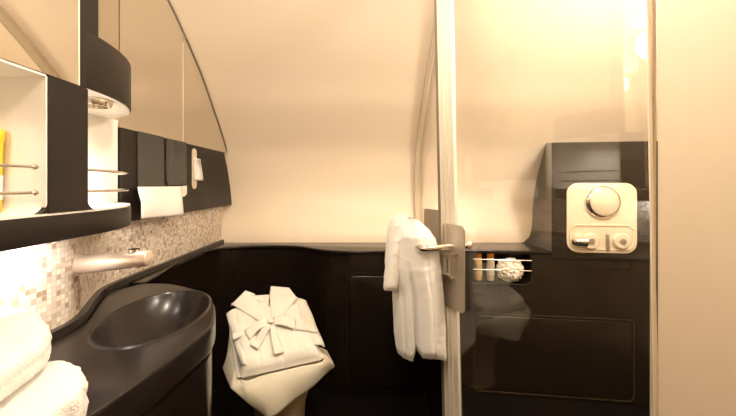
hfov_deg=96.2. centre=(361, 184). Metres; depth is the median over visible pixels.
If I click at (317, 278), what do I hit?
wall panel
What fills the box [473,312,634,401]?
access panel
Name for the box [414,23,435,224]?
trim
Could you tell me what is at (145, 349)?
washstand
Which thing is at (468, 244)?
door handle
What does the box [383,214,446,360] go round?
bath towel
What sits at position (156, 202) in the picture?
paper towel
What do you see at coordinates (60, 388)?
folded towel
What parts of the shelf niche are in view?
rail, rail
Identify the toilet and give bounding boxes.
[249,303,308,415]
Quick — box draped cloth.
[223,335,334,415]
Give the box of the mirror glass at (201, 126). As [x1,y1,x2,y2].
[183,37,226,152]
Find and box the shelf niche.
[473,253,532,285]
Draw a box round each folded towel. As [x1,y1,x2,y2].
[0,305,51,401]
[0,360,88,415]
[226,286,324,377]
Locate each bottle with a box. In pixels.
[0,129,4,212]
[474,253,481,280]
[487,253,494,280]
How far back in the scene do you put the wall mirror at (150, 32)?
1.67 m
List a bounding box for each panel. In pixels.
[114,127,231,220]
[149,248,421,395]
[459,253,657,406]
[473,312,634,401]
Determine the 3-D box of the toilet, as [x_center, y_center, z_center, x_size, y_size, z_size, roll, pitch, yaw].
[-0.448,1.059,1.797,0.383,0.682,0.501,0,0,-23]
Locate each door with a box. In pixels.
[0,0,79,85]
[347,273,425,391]
[424,0,657,415]
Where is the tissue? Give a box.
[194,158,202,180]
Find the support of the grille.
attached to the panel at (150, 160)
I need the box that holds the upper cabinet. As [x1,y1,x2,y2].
[0,0,130,251]
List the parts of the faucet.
sensor plate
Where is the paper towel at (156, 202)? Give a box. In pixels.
[138,186,183,218]
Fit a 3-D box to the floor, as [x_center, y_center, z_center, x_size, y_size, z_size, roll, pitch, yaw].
[0.570,1.425,0.830,3.380,0.050,3.460,0,0,0]
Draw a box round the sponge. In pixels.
[495,257,523,281]
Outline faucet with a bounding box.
[73,248,153,276]
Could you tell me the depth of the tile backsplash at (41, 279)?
1.07 m
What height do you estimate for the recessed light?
0.022 m
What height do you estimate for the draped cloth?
0.321 m
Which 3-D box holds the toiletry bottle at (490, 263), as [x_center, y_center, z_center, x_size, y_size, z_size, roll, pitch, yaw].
[0.878,0.552,2.253,0.051,0.197,0.051,0,0,0]
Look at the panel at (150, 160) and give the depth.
1.75 m
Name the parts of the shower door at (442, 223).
plate, latch plate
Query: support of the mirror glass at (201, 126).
attached to the wall mirror at (201, 126)
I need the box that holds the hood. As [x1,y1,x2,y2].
[86,30,130,111]
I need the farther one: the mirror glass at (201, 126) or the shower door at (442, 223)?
the mirror glass at (201, 126)
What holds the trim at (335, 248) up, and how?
attached to the wall at (316, 103)
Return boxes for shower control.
[566,183,636,253]
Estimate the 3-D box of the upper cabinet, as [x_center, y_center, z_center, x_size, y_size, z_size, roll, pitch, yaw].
[-0.920,-0.526,0.655,0.262,1.347,1.510,0,0,0]
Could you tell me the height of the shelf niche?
0.206 m
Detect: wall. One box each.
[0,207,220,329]
[110,118,223,230]
[169,0,657,242]
[658,0,735,415]
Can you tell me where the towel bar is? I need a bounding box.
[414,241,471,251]
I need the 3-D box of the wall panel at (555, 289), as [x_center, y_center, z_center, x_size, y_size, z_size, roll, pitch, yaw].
[1.321,0.929,2.165,1.750,0.942,0.040,0,0,7]
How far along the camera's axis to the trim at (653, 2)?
0.84 m
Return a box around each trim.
[50,240,223,342]
[129,243,551,286]
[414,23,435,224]
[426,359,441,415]
[650,0,655,415]
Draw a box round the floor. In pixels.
[212,383,649,415]
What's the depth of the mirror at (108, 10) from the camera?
1.22 m
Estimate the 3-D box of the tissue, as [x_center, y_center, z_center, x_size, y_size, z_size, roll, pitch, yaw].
[-1.001,-0.097,2.028,0.046,0.140,0.061,0,0,0]
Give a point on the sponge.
(510, 271)
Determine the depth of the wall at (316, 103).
2.29 m
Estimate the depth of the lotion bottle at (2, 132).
0.81 m
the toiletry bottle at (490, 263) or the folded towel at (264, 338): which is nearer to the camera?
the folded towel at (264, 338)
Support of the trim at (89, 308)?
attached to the wall at (222, 207)
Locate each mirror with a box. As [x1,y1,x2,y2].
[98,0,118,50]
[116,0,182,141]
[168,0,226,152]
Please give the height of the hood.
0.165 m
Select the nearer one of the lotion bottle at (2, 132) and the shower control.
the lotion bottle at (2, 132)
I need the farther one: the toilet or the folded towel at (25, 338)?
the toilet
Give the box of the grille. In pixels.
[206,157,222,186]
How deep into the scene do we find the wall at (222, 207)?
2.51 m
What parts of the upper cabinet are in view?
rail, rail, rail, rail, post, rail, rail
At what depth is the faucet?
1.04 m
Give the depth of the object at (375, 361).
2.18 m
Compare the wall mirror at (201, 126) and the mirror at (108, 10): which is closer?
the mirror at (108, 10)
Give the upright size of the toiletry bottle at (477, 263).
0.197 m
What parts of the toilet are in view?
bowl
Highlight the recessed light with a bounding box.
[88,96,112,109]
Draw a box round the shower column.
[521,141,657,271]
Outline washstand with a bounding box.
[48,284,215,415]
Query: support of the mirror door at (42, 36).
attached to the upper cabinet
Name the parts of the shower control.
spout, knob, knob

